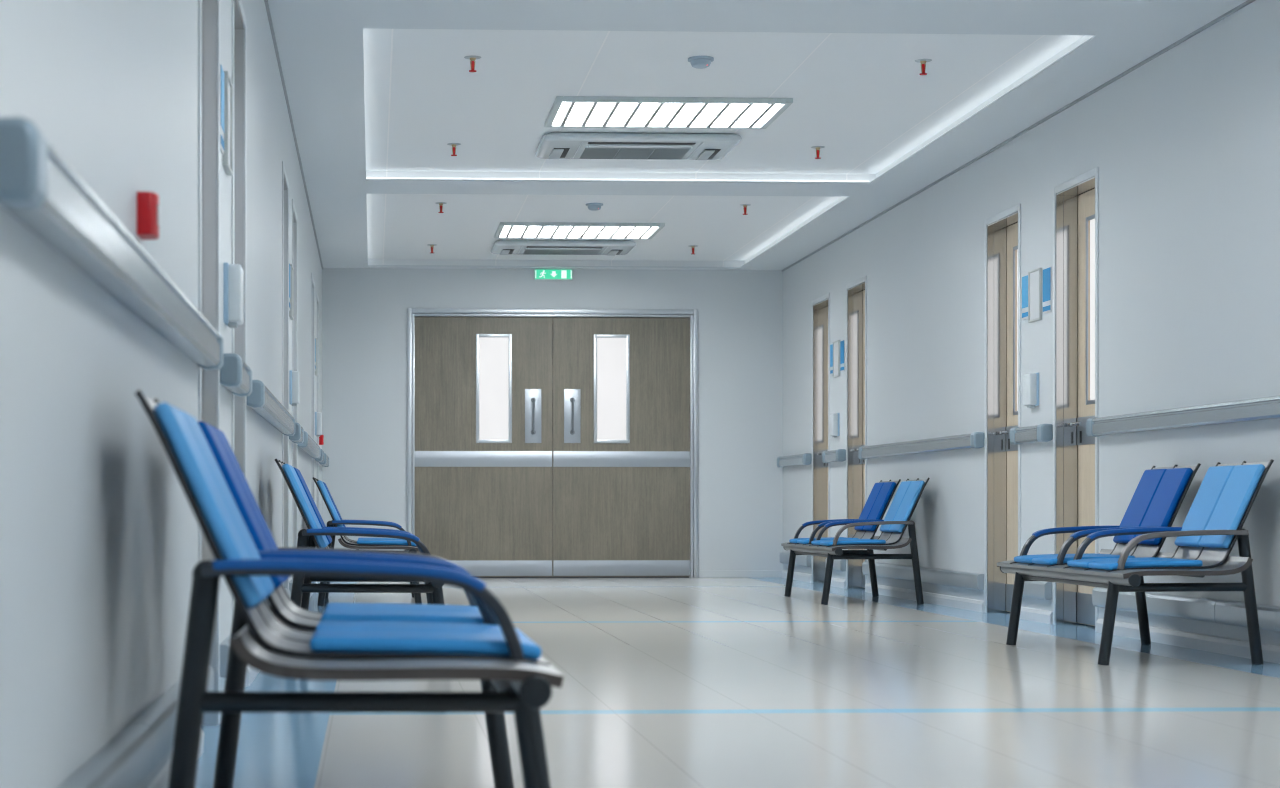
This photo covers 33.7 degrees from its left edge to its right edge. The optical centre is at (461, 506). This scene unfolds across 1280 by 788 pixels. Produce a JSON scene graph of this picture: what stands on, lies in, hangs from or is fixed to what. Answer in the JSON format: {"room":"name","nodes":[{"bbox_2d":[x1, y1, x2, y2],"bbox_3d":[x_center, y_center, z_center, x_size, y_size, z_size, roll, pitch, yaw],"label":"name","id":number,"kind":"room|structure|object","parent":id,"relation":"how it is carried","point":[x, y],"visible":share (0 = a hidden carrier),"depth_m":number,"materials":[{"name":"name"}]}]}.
{"room":"hospital interior","nodes":[
{"label":"hospital interior","id":0,"kind":"room"},
{"bbox_2d":[0,0,321,787],"bbox_3d":[-0.845,-0.787,6.320,0.300,2.775,22.700,0,0,-2],"label":"wall","id":1,"kind":"structure","parent":0,"point":[99,527],"depth_m":3.46,"materials":[{"name":"paint"}]},
{"bbox_2d":[0,117,222,370],"bbox_3d":[-0.554,-0.381,3.720,0.063,0.093,2.870,0,0,-2],"label":"wall handrail","id":2,"kind":"object","parent":1,"relation":"attached to","point":[39,188],"visible":1,"depth_m":2.81,"materials":[{"name":"metal"}]},
{"bbox_2d":[59,666,213,787],"bbox_3d":[-0.566,0.429,3.720,0.040,0.094,2.826,0,0,-2],"label":"baseboard","id":3,"kind":"structure","parent":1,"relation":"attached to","point":[126,761],"depth_m":3.53,"materials":[{"name":"metal"}]},
{"bbox_2d":[137,192,160,239],"bbox_3d":[-0.575,-0.535,3.859,0.042,0.078,0.080,0,0,-2],"label":"fire alarm","id":4,"kind":"object","parent":1,"relation":"attached to","point":[148,208],"visible":1,"depth_m":3.82,"materials":[{"name":"plastic"}]},
{"bbox_2d":[198,0,219,725],"bbox_3d":[-0.737,-0.516,5.479,0.166,2.232,0.654,0,0,-2],"label":"door","id":5,"kind":"structure","parent":1,"relation":"in","point":[208,10],"depth_m":5.77,"materials":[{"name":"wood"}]},
{"bbox_2d":[220,64,223,154],"bbox_3d":[-0.673,-1.116,5.902,0.008,0.232,0.124,0,0,-2],"label":"wall sign","id":6,"kind":"object","parent":1,"relation":"attached to","point":[221,68],"visible":0.83,"depth_m":5.89,"materials":[{"name":"plastic"}]},
{"bbox_2d":[220,634,230,677],"bbox_3d":[-0.665,0.429,6.092,0.040,0.094,0.516,0,0,-2],"label":"rail","id":7,"kind":"object","parent":1,"relation":"attached to","point":[224,645],"visible":0.23,"depth_m":5.83,"materials":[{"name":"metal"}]},
{"bbox_2d":[223,71,232,175],"bbox_3d":[-0.677,-1.110,6.087,0.016,0.270,0.190,0,0,-2],"label":"board","id":8,"kind":"object","parent":1,"relation":"attached to","point":[228,87],"visible":0.91,"depth_m":6.09,"materials":[{"name":"plastic"}]},
{"bbox_2d":[147,582,319,787],"bbox_3d":[-0.687,0.567,6.327,0.016,0.066,22.700,0,0,-2],"label":"baseboard","id":9,"kind":"structure","parent":1,"relation":"attached to","point":[161,780],"depth_m":4.34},
{"bbox_2d":[224,263,243,327],"bbox_3d":[-0.660,-0.612,6.098,0.050,0.180,0.132,0,0,-2],"label":"wall dispenser","id":10,"kind":"object","parent":1,"relation":"attached to","point":[233,273],"visible":1,"depth_m":6.04,"materials":[{"name":"white plastic"}]},
{"bbox_2d":[220,353,251,396],"bbox_3d":[-0.654,-0.381,6.093,0.063,0.093,0.560,0,0,-2],"label":"wall handrail","id":11,"kind":"object","parent":1,"relation":"attached to","point":[235,375],"visible":0.91,"depth_m":5.82,"materials":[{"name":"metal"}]},
{"bbox_2d":[232,0,245,686],"bbox_3d":[-0.788,-0.516,6.698,0.166,2.232,0.654,0,0,-2],"label":"door","id":12,"kind":"structure","parent":1,"relation":"in","point":[238,14],"depth_m":6.99,"materials":[{"name":"wood"}]},
{"bbox_2d":[246,380,294,435],"bbox_3d":[-0.754,-0.381,8.471,0.063,0.093,2.880,0,0,-2],"label":"wall handrail","id":13,"kind":"object","parent":1,"relation":"attached to","point":[261,400],"visible":0.91,"depth_m":7.73,"materials":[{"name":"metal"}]},
{"bbox_2d":[282,161,288,588],"bbox_3d":[-0.936,-0.516,10.240,0.166,2.232,0.664,0,0,-2],"label":"door","id":14,"kind":"structure","parent":1,"relation":"in","point":[285,184],"depth_m":10.53,"materials":[{"name":"wood"}]},
{"bbox_2d":[289,264,293,319],"bbox_3d":[-0.877,-1.110,10.853,0.016,0.270,0.190,0,0,-2],"label":"board","id":15,"kind":"object","parent":1,"relation":"attached to","point":[291,312],"visible":0.92,"depth_m":10.77,"materials":[{"name":"plastic"}]},
{"bbox_2d":[264,0,322,269],"bbox_3d":[-0.689,-2.004,6.327,0.012,0.012,22.700,0,0,-2],"label":"trim","id":16,"kind":"structure","parent":1,"relation":"attached to","point":[265,1],"depth_m":10.61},
{"bbox_2d":[292,199,296,578],"bbox_3d":[-0.987,-0.516,11.444,0.166,2.232,0.654,0,0,-2],"label":"door","id":17,"kind":"structure","parent":1,"relation":"in","point":[294,213],"depth_m":11.73,"materials":[{"name":"wood"}]},
{"bbox_2d":[289,370,299,405],"bbox_3d":[-0.860,-0.612,10.854,0.050,0.180,0.132,0,0,-2],"label":"wall dispenser","id":18,"kind":"object","parent":1,"relation":"attached to","point":[294,376],"visible":1,"depth_m":10.79,"materials":[{"name":"white plastic"}]},
{"bbox_2d":[289,422,303,443],"bbox_3d":[-0.854,-0.381,10.849,0.063,0.093,0.540,0,0,-2],"label":"wall handrail","id":19,"kind":"object","parent":1,"relation":"attached to","point":[298,438],"visible":0.76,"depth_m":10.58,"materials":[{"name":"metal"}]},
{"bbox_2d":[297,431,319,458],"bbox_3d":[-0.953,-0.381,13.207,0.063,0.093,2.860,0,0,-2],"label":"wall handrail","id":20,"kind":"object","parent":1,"relation":"attached to","point":[309,445],"visible":0.87,"depth_m":12.64,"materials":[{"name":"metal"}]},
{"bbox_2d":[311,273,314,583],"bbox_3d":[-1.134,-0.516,14.951,0.166,2.232,0.634,0,0,-2],"label":"door","id":21,"kind":"structure","parent":1,"relation":"in","point":[312,278],"depth_m":15.23,"materials":[{"name":"wood"}]},
{"bbox_2d":[316,291,318,583],"bbox_3d":[-1.185,-0.516,16.154,0.166,2.232,0.644,0,0,-2],"label":"door","id":22,"kind":"structure","parent":1,"relation":"in","point":[317,297],"depth_m":16.44,"materials":[{"name":"wood"}]},
{"bbox_2d":[315,412,321,436],"bbox_3d":[-1.058,-0.612,15.569,0.050,0.180,0.132,0,0,-2],"label":"wall dispenser","id":23,"kind":"object","parent":1,"relation":"attached to","point":[318,415],"visible":0.98,"depth_m":15.51,"materials":[{"name":"white plastic"}]},
{"bbox_2d":[322,268,782,570],"bbox_3d":[0.775,-0.787,17.873,4.507,2.775,0.250,0,0,-2],"label":"wall","id":24,"kind":"structure","parent":0,"point":[364,310],"depth_m":17.77,"materials":[{"name":"paint"}]},
{"bbox_2d":[407,308,697,577],"bbox_3d":[0.774,-0.536,17.770,2.466,2.272,0.136,0,0,-2],"label":"door","id":25,"kind":"structure","parent":24,"relation":"in","point":[541,442],"depth_m":17.77,"materials":[{"name":"wood"}]},
{"bbox_2d":[534,269,572,279],"bbox_3d":[0.777,-1.961,17.723,0.326,0.092,0.052,0,0,-2],"label":"exit sign","id":26,"kind":"object","parent":24,"relation":"attached to","point":[539,274],"visible":1,"depth_m":17.70,"materials":[{"name":"green plastic"}]},
{"bbox_2d":[698,570,781,577],"bbox_3d":[0.781,0.569,17.741,3.907,0.062,0.014,0,0,-2],"label":"baseboard","id":27,"kind":"structure","parent":24,"relation":"attached to","point":[701,573],"depth_m":17.80,"materials":[{"name":"paint"}]},
{"bbox_2d":[195,578,1279,787],"bbox_3d":[1.257,0.650,6.408,4.707,0.100,22.700,0,0,-2],"label":"floor","id":28,"kind":"structure","parent":0,"point":[667,682],"depth_m":6.38,"materials":[{"name":"tile"}]},
{"bbox_2d":[135,390,562,787],"bbox_3d":[-0.196,0.211,3.860,0.667,0.784,1.604,0,0,-2],"label":"bench","id":29,"kind":"object","parent":28,"relation":"on","point":[480,640],"visible":1,"depth_m":3.27,"materials":[{"name":"leather"}]},
{"bbox_2d":[154,402,266,607],"bbox_3d":[-0.400,-0.003,3.374,0.165,0.319,0.247,0,0,-2],"label":"cushion","id":30,"kind":"object","parent":29,"relation":"on","point":[179,441],"depth_m":3.25,"materials":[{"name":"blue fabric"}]},
{"bbox_2d":[181,410,274,595],"bbox_3d":[-0.410,-0.003,3.624,0.165,0.319,0.247,0,0,-2],"label":"cushion","id":31,"kind":"object","parent":29,"relation":"on","point":[202,442],"depth_m":3.61,"materials":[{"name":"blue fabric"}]},
{"bbox_2d":[198,421,284,588],"bbox_3d":[-0.429,-0.003,4.078,0.165,0.319,0.247,0,0,-2],"label":"cushion","id":32,"kind":"object","parent":29,"relation":"on","point":[214,441],"depth_m":3.96,"materials":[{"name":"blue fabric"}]},
{"bbox_2d":[213,426,289,580],"bbox_3d":[-0.440,-0.003,4.327,0.165,0.319,0.247,0,0,-2],"label":"cushion","id":33,"kind":"object","parent":29,"relation":"on","point":[238,470],"depth_m":4.31,"materials":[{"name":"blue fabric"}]},
{"bbox_2d":[321,608,483,623],"bbox_3d":[-0.089,0.221,4.092,0.362,0.038,0.247,0,0,-2],"label":"seat cushion","id":34,"kind":"object","parent":29,"relation":"on","point":[330,614],"depth_m":3.98,"materials":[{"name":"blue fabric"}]},
{"bbox_2d":[326,602,479,611],"bbox_3d":[-0.100,0.221,4.342,0.362,0.038,0.247,0,0,-2],"label":"seat cushion","id":35,"kind":"object","parent":29,"relation":"on","point":[473,607],"depth_m":4.33,"materials":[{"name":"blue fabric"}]},
{"bbox_2d":[316,620,526,636],"bbox_3d":[-0.070,0.221,3.638,0.362,0.038,0.247,0,0,-2],"label":"seat cushion","id":36,"kind":"object","parent":29,"relation":"on","point":[493,626],"depth_m":3.62,"materials":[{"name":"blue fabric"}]},
{"bbox_2d":[310,628,541,659],"bbox_3d":[-0.060,0.221,3.389,0.362,0.038,0.247,0,0,-2],"label":"seat cushion","id":37,"kind":"object","parent":29,"relation":"on","point":[325,643],"depth_m":3.27,"materials":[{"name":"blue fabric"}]},
{"bbox_2d":[275,459,444,609],"bbox_3d":[-0.389,0.211,8.451,0.667,0.784,1.604,0,0,-2],"label":"bench","id":38,"kind":"object","parent":28,"relation":"on","point":[317,534],"visible":0.49,"depth_m":7.86,"materials":[{"name":"metal"}]},
{"bbox_2d":[282,464,326,547],"bbox_3d":[-0.592,-0.003,7.965,0.165,0.319,0.247,0,0,-2],"label":"cushion","id":39,"kind":"object","parent":38,"relation":"on","point":[314,530],"depth_m":7.84,"materials":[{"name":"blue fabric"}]},
{"bbox_2d":[290,465,328,545],"bbox_3d":[-0.603,-0.003,8.215,0.165,0.319,0.247,0,0,-2],"label":"cushion","id":40,"kind":"object","parent":38,"relation":"on","point":[290,465],"depth_m":8.20,"materials":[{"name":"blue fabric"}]},
{"bbox_2d":[293,467,330,544],"bbox_3d":[-0.622,-0.003,8.668,0.165,0.319,0.247,0,0,-2],"label":"cushion","id":41,"kind":"object","parent":38,"relation":"on","point":[299,476],"depth_m":8.56,"materials":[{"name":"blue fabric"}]},
{"bbox_2d":[296,468,331,541],"bbox_3d":[-0.632,-0.003,8.918,0.165,0.319,0.247,0,0,-2],"label":"cushion","id":42,"kind":"object","parent":38,"relation":"on","point":[310,538],"depth_m":8.92,"materials":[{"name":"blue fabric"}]},
{"bbox_2d":[313,477,421,605],"bbox_3d":[-0.594,0.211,13.337,0.667,0.784,1.604,0,0,-2],"label":"bench","id":43,"kind":"object","parent":28,"relation":"on","point":[361,543],"visible":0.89,"depth_m":12.73,"materials":[{"name":"metal"}]},
{"bbox_2d":[317,480,342,526],"bbox_3d":[-0.798,-0.003,12.851,0.165,0.319,0.247,0,0,-2],"label":"cushion","id":44,"kind":"object","parent":43,"relation":"on","point":[336,521],"depth_m":12.73,"materials":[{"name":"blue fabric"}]},
{"bbox_2d":[322,482,343,526],"bbox_3d":[-0.808,-0.003,13.101,0.165,0.319,0.247,0,0,-2],"label":"cushion","id":45,"kind":"object","parent":43,"relation":"on","point":[322,482],"depth_m":13.07,"materials":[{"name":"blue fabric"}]},
{"bbox_2d":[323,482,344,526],"bbox_3d":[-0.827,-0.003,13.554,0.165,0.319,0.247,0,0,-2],"label":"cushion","id":46,"kind":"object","parent":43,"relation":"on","point":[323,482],"depth_m":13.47,"materials":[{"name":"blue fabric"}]},
{"bbox_2d":[358,539,406,540],"bbox_3d":[-0.468,0.221,13.115,0.362,0.038,0.247,0,0,-2],"label":"seat cushion","id":47,"kind":"object","parent":43,"relation":"on","point":[358,539],"depth_m":13.13,"materials":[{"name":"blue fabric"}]},
{"bbox_2d":[357,540,415,545],"bbox_3d":[-0.458,0.221,12.865,0.362,0.038,0.247,0,0,-2],"label":"seat cushion","id":48,"kind":"object","parent":43,"relation":"on","point":[359,542],"depth_m":12.74,"materials":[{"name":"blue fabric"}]},
{"bbox_2d":[781,478,929,604],"bbox_3d":[2.519,0.211,13.488,0.667,0.784,1.604,0,0,-2],"label":"bench","id":49,"kind":"object","parent":28,"relation":"on","point":[908,494],"visible":1,"depth_m":13.15,"materials":[{"name":"metal"}]},
{"bbox_2d":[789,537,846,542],"bbox_3d":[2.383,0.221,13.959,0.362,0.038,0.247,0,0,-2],"label":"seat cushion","id":50,"kind":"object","parent":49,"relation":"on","point":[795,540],"depth_m":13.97,"materials":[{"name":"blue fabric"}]},
{"bbox_2d":[797,538,858,543],"bbox_3d":[2.393,0.221,13.710,0.362,0.038,0.247,0,0,-2],"label":"seat cushion","id":51,"kind":"object","parent":49,"relation":"on","point":[800,541],"depth_m":13.60,"materials":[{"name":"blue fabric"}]},
{"bbox_2d":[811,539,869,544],"bbox_3d":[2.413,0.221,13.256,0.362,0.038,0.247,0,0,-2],"label":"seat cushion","id":52,"kind":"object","parent":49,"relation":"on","point":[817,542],"depth_m":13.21,"materials":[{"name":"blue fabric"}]},
{"bbox_2d":[820,539,885,545],"bbox_3d":[2.423,0.221,13.006,0.362,0.038,0.247,0,0,-2],"label":"seat cushion","id":53,"kind":"object","parent":49,"relation":"on","point":[867,542],"depth_m":12.89,"materials":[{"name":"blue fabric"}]},
{"bbox_2d":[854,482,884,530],"bbox_3d":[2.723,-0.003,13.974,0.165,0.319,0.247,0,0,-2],"label":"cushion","id":54,"kind":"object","parent":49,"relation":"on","point":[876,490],"depth_m":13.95,"materials":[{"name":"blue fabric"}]},
{"bbox_2d":[863,482,895,530],"bbox_3d":[2.733,-0.003,13.724,0.165,0.319,0.247,0,0,-2],"label":"cushion","id":55,"kind":"object","parent":49,"relation":"on","point":[885,493],"depth_m":13.66,"materials":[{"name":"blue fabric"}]},
{"bbox_2d":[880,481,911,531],"bbox_3d":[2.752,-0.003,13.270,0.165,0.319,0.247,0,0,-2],"label":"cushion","id":56,"kind":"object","parent":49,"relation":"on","point":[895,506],"depth_m":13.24,"materials":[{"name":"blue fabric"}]},
{"bbox_2d":[889,481,924,531],"bbox_3d":[2.763,-0.003,13.020,0.165,0.319,0.247,0,0,-2],"label":"cushion","id":57,"kind":"object","parent":49,"relation":"on","point":[902,516],"depth_m":12.93,"materials":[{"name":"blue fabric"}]},
{"bbox_2d":[997,459,1273,664],"bbox_3d":[2.726,0.211,8.562,0.667,0.784,1.604,0,0,-2],"label":"bench","id":58,"kind":"object","parent":28,"relation":"on","point":[1216,517],"visible":1,"depth_m":8.27,"materials":[{"name":"leather"}]},
{"bbox_2d":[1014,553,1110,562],"bbox_3d":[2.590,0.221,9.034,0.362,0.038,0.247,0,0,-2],"label":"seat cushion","id":59,"kind":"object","parent":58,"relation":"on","point":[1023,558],"depth_m":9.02,"materials":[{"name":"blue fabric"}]},
{"bbox_2d":[1032,555,1134,564],"bbox_3d":[2.600,0.221,8.784,0.362,0.038,0.247,0,0,-2],"label":"seat cushion","id":60,"kind":"object","parent":58,"relation":"on","point":[1060,559],"depth_m":8.67,"materials":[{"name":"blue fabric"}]},
{"bbox_2d":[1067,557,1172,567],"bbox_3d":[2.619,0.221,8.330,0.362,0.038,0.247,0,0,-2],"label":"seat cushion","id":61,"kind":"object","parent":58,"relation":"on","point":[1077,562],"depth_m":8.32,"materials":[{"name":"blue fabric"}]},
{"bbox_2d":[1113,469,1166,542],"bbox_3d":[2.930,-0.003,9.048,0.165,0.319,0.247,0,0,-2],"label":"cushion","id":62,"kind":"object","parent":58,"relation":"on","point":[1145,493],"depth_m":9.03,"materials":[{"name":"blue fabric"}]},
{"bbox_2d":[1088,559,1202,569],"bbox_3d":[2.630,0.221,8.081,0.362,0.038,0.247,0,0,-2],"label":"seat cushion","id":63,"kind":"object","parent":58,"relation":"on","point":[1120,564],"depth_m":7.96,"materials":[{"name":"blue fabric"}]},
{"bbox_2d":[1136,468,1192,544],"bbox_3d":[2.940,-0.003,8.798,0.165,0.319,0.247,0,0,-2],"label":"cushion","id":64,"kind":"object","parent":58,"relation":"on","point":[1163,505],"depth_m":8.75,"materials":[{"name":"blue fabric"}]},
{"bbox_2d":[1175,466,1233,546],"bbox_3d":[2.959,-0.003,8.345,0.165,0.319,0.247,0,0,-2],"label":"cushion","id":65,"kind":"object","parent":58,"relation":"on","point":[1207,499],"depth_m":8.32,"materials":[{"name":"blue fabric"}]},
{"bbox_2d":[1199,464,1264,547],"bbox_3d":[2.970,-0.003,8.095,0.165,0.319,0.247,0,0,-2],"label":"cushion","id":66,"kind":"object","parent":58,"relation":"on","point":[1233,502],"depth_m":8.04,"materials":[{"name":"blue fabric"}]},
{"bbox_2d":[268,0,1246,269],"bbox_3d":[1.257,-2.067,6.408,3.907,0.115,22.700,0,0,-2],"label":"ceiling","id":67,"kind":"structure","parent":0,"point":[375,88],"depth_m":10.51,"materials":[{"name":"paint"}]},
{"bbox_2d":[366,178,499,178],"bbox_3d":[-0.173,-2.024,12.913,0.817,0.008,0.034,0,0,-2],"label":"recessed light","id":68,"kind":"object","parent":67,"relation":"in","point":[366,178],"depth_m":12.95,"materials":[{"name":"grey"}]},
{"bbox_2d":[464,55,480,71],"bbox_3d":[0.053,-2.042,9.691,0.080,0.066,0.080,0,0,-2],"label":"sprinkler","id":69,"kind":"object","parent":67,"relation":"attached to","point":[472,58],"visible":1,"depth_m":9.68,"materials":[{"name":"red metal"}]},
{"bbox_2d":[491,240,635,255],"bbox_3d":[0.801,-2.046,16.608,1.110,0.058,0.640,0,0,-2],"label":"air conditioner","id":70,"kind":"object","parent":67,"relation":"attached to","point":[502,247],"visible":1,"depth_m":16.40,"materials":[{"name":"grey plastic"}]},
{"bbox_2d":[523,249,599,254],"bbox_3d":[0.798,-2.029,16.683,0.594,0.008,0.350,0,0,-2],"label":"grille","id":71,"kind":"object","parent":70,"relation":"attached to","point":[525,251],"depth_m":16.71,"materials":[{"name":"metal"}]},
{"bbox_2d":[505,179,651,179],"bbox_3d":[0.724,-2.024,12.953,0.900,0.008,0.038,0,0,-2],"label":"recessed light","id":72,"kind":"object","parent":67,"relation":"in","point":[631,179],"depth_m":12.98,"materials":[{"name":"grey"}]},
{"bbox_2d":[494,222,664,238],"bbox_3d":[0.870,-2.062,15.680,1.204,0.026,0.740,0,0,-2],"label":"recessed light","id":73,"kind":"object","parent":67,"relation":"in","point":[509,230],"visible":1,"depth_m":15.67,"materials":[{"name":"grey"}]},
{"bbox_2d":[500,226,655,235],"bbox_3d":[0.870,-2.070,15.680,1.132,0.006,0.668,0,0,-2],"label":"diffuser","id":74,"kind":"object","parent":73,"relation":"attached to","point":[504,230],"depth_m":15.70,"materials":[{"name":"grey"}]},
{"bbox_2d":[586,203,602,210],"bbox_3d":[0.912,-2.054,14.381,0.120,0.043,0.120,0,0,-2],"label":"smoke detector","id":75,"kind":"object","parent":67,"relation":"attached to","point":[591,206],"visible":1,"depth_m":14.34,"materials":[{"name":"plastic"}]},
{"bbox_2d":[535,132,741,159],"bbox_3d":[0.996,-2.046,11.952,1.110,0.058,0.680,0,0,-2],"label":"air conditioner","id":76,"kind":"object","parent":67,"relation":"attached to","point":[553,145],"visible":1,"depth_m":11.76,"materials":[{"name":"grey plastic"}]},
{"bbox_2d":[580,148,689,158],"bbox_3d":[0.993,-2.029,12.037,0.594,0.008,0.370,0,0,-2],"label":"grille","id":77,"kind":"object","parent":76,"relation":"attached to","point":[585,153],"depth_m":12.03,"materials":[{"name":"metal"}]},
{"bbox_2d":[545,96,792,128],"bbox_3d":[1.067,-2.062,10.994,1.204,0.026,0.740,0,0,-2],"label":"recessed light","id":78,"kind":"object","parent":67,"relation":"in","point":[566,111],"visible":1,"depth_m":10.97,"materials":[{"name":"grey"}]},
{"bbox_2d":[553,102,780,124],"bbox_3d":[1.067,-2.070,10.994,1.132,0.006,0.668,0,0,-2],"label":"diffuser","id":79,"kind":"object","parent":78,"relation":"attached to","point":[564,113],"depth_m":11.00,"materials":[{"name":"grey"}]},
{"bbox_2d":[688,56,713,68],"bbox_3d":[1.108,-2.054,9.715,0.120,0.043,0.120,0,0,-2],"label":"smoke detector","id":80,"kind":"object","parent":67,"relation":"attached to","point":[699,62],"visible":1,"depth_m":9.68,"materials":[{"name":"plastic"}]},
{"bbox_2d":[657,180,803,180],"bbox_3d":[1.666,-2.024,12.992,0.902,0.008,0.038,0,0,-2],"label":"recessed light","id":81,"kind":"object","parent":67,"relation":"in","point":[657,180],"depth_m":13.02,"materials":[{"name":"grey"}]},
{"bbox_2d":[915,59,931,74],"bbox_3d":[2.147,-2.042,9.759,0.080,0.066,0.080,0,0,-2],"label":"sprinkler","id":82,"kind":"object","parent":67,"relation":"attached to","point":[922,61],"visible":1,"depth_m":9.75,"materials":[{"name":"red metal"}]},
{"bbox_2d":[783,0,1279,645],"bbox_3d":[3.358,-0.787,6.497,0.300,2.775,22.700,0,0,-2],"label":"wall","id":83,"kind":"structure","parent":0,"point":[1184,146],"depth_m":9.98,"materials":[{"name":"paint"}]},
{"bbox_2d":[777,453,811,467],"bbox_3d":[2.727,-0.381,17.215,0.063,0.093,1.140,0,0,-2],"label":"wall handrail","id":84,"kind":"object","parent":83,"relation":"attached to","point":[806,458],"visible":1,"depth_m":17.05,"materials":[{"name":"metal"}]},
{"bbox_2d":[779,552,810,566],"bbox_3d":[2.738,0.429,17.225,0.040,0.094,1.116,0,0,-2],"label":"rail","id":85,"kind":"object","parent":83,"relation":"attached to","point":[801,560],"visible":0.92,"depth_m":16.98,"materials":[{"name":"metal"}]},
{"bbox_2d":[812,293,829,582],"bbox_3d":[2.873,-0.516,16.325,0.166,2.232,0.644,0,0,-2],"label":"door","id":86,"kind":"structure","parent":83,"relation":"in","point":[821,305],"depth_m":16.60,"materials":[{"name":"wood"}]},
{"bbox_2d":[822,449,845,462],"bbox_3d":[2.789,-0.381,15.716,0.063,0.093,0.560,0,0,-2],"label":"wall handrail","id":87,"kind":"object","parent":83,"relation":"attached to","point":[839,455],"visible":1,"depth_m":15.59,"materials":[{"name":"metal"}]},
{"bbox_2d":[829,413,839,436],"bbox_3d":[2.795,-0.612,15.731,0.050,0.180,0.132,0,0,-2],"label":"wall dispenser","id":88,"kind":"object","parent":83,"relation":"attached to","point":[834,419],"visible":1,"depth_m":15.67,"materials":[{"name":"white plastic"}]},
{"bbox_2d":[825,558,845,571],"bbox_3d":[2.801,0.429,15.716,0.040,0.094,0.516,0,0,-2],"label":"rail","id":89,"kind":"object","parent":83,"relation":"attached to","point":[838,564],"visible":0.6,"depth_m":15.49,"materials":[{"name":"metal"}]},
{"bbox_2d":[833,340,839,377],"bbox_3d":[2.812,-1.110,15.732,0.016,0.270,0.190,0,0,-2],"label":"board","id":90,"kind":"object","parent":83,"relation":"attached to","point":[836,344],"visible":1,"depth_m":15.73,"materials":[{"name":"plastic"}]},
{"bbox_2d":[840,340,844,371],"bbox_3d":[2.824,-1.116,15.547,0.008,0.232,0.124,0,0,-2],"label":"wall sign","id":91,"kind":"object","parent":83,"relation":"attached to","point":[842,343],"visible":1,"depth_m":15.54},
{"bbox_2d":[846,275,866,588],"bbox_3d":[2.923,-0.516,15.121,0.166,2.232,0.634,0,0,-2],"label":"door","id":92,"kind":"structure","parent":83,"relation":"in","point":[856,291],"depth_m":15.40,"materials":[{"name":"wood"}]},
{"bbox_2d":[858,432,983,459],"bbox_3d":[2.888,-0.381,13.368,0.063,0.093,2.860,0,0,-2],"label":"wall handrail","id":93,"kind":"object","parent":83,"relation":"attached to","point":[975,440],"visible":1,"depth_m":13.03,"materials":[{"name":"metal"}]},
{"bbox_2d":[862,561,983,590],"bbox_3d":[2.900,0.429,13.368,0.040,0.094,2.816,0,0,-2],"label":"rail","id":94,"kind":"object","parent":83,"relation":"attached to","point":[974,581],"visible":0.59,"depth_m":12.92,"materials":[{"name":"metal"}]},
{"bbox_2d":[984,203,1020,612],"bbox_3d":[3.070,-0.516,11.614,0.166,2.232,0.654,0,0,-2],"label":"door","id":95,"kind":"structure","parent":83,"relation":"in","point":[1002,231],"depth_m":11.90,"materials":[{"name":"wood"}]},
{"bbox_2d":[782,0,1254,271],"bbox_3d":[3.203,-2.004,6.490,0.012,0.012,22.700,0,0,-2],"label":"trim","id":96,"kind":"structure","parent":83,"relation":"attached to","point":[1247,2],"depth_m":10.63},
{"bbox_2d":[1022,275,1027,319],"bbox_3d":[3.008,-1.116,11.181,0.008,0.232,0.124,0,0,-2],"label":"wall sign","id":97,"kind":"object","parent":83,"relation":"attached to","point":[1024,278],"visible":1,"depth_m":11.20,"materials":[{"name":"plastic"}]},
{"bbox_2d":[781,570,1279,663],"bbox_3d":[3.200,0.567,6.490,0.016,0.066,22.700,0,0,-2],"label":"baseboard","id":98,"kind":"structure","parent":83,"relation":"attached to","point":[1227,646],"depth_m":9.68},
{"bbox_2d":[1023,373,1038,407],"bbox_3d":[2.993,-0.612,11.035,0.050,0.180,0.132,0,0,-2],"label":"wall dispenser","id":99,"kind":"object","parent":83,"relation":"attached to","point":[1030,381],"visible":1,"depth_m":10.98,"materials":[{"name":"white plastic"}]},
{"bbox_2d":[1010,424,1052,444],"bbox_3d":[2.987,-0.381,11.010,0.063,0.093,0.540,0,0,-2],"label":"wall handrail","id":100,"kind":"object","parent":83,"relation":"attached to","point":[1042,432],"visible":1,"depth_m":10.91,"materials":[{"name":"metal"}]},
{"bbox_2d":[1028,268,1041,322],"bbox_3d":[3.010,-1.110,11.016,0.016,0.270,0.190,0,0,-2],"label":"board","id":101,"kind":"object","parent":83,"relation":"attached to","point":[1034,276],"visible":1,"depth_m":11.00,"materials":[{"name":"plastic"}]},
{"bbox_2d":[1023,581,1051,599],"bbox_3d":[2.999,0.429,11.011,0.040,0.094,0.496,0,0,-2],"label":"rail","id":102,"kind":"object","parent":83,"relation":"attached to","point":[1032,589],"visible":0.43,"depth_m":10.87,"materials":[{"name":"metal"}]},
{"bbox_2d":[1043,267,1051,313],"bbox_3d":[3.022,-1.116,10.831,0.008,0.232,0.124,0,0,-2],"label":"wall sign","id":103,"kind":"object","parent":83,"relation":"attached to","point":[1047,273],"visible":1,"depth_m":10.81,"materials":[{"name":"plastic"}]},
{"bbox_2d":[1053,167,1097,631],"bbox_3d":[3.121,-0.516,10.410,0.166,2.232,0.664,0,0,-2],"label":"door","id":104,"kind":"structure","parent":83,"relation":"in","point":[1075,200],"depth_m":10.70,"materials":[{"name":"wood"}]},
{"bbox_2d":[1087,395,1279,436],"bbox_3d":[3.130,-0.381,7.606,0.063,0.093,4.935,0,0,-2],"label":"wall handrail","id":105,"kind":"object","parent":83,"relation":"attached to","point":[1263,408],"visible":1,"depth_m":8.81,"materials":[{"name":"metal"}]},
{"bbox_2d":[1092,587,1279,631],"bbox_3d":[3.142,0.429,7.601,0.040,0.094,4.901,0,0,-2],"label":"rail","id":106,"kind":"object","parent":83,"relation":"attached to","point":[1184,607],"visible":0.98,"depth_m":8.79,"materials":[{"name":"metal"}]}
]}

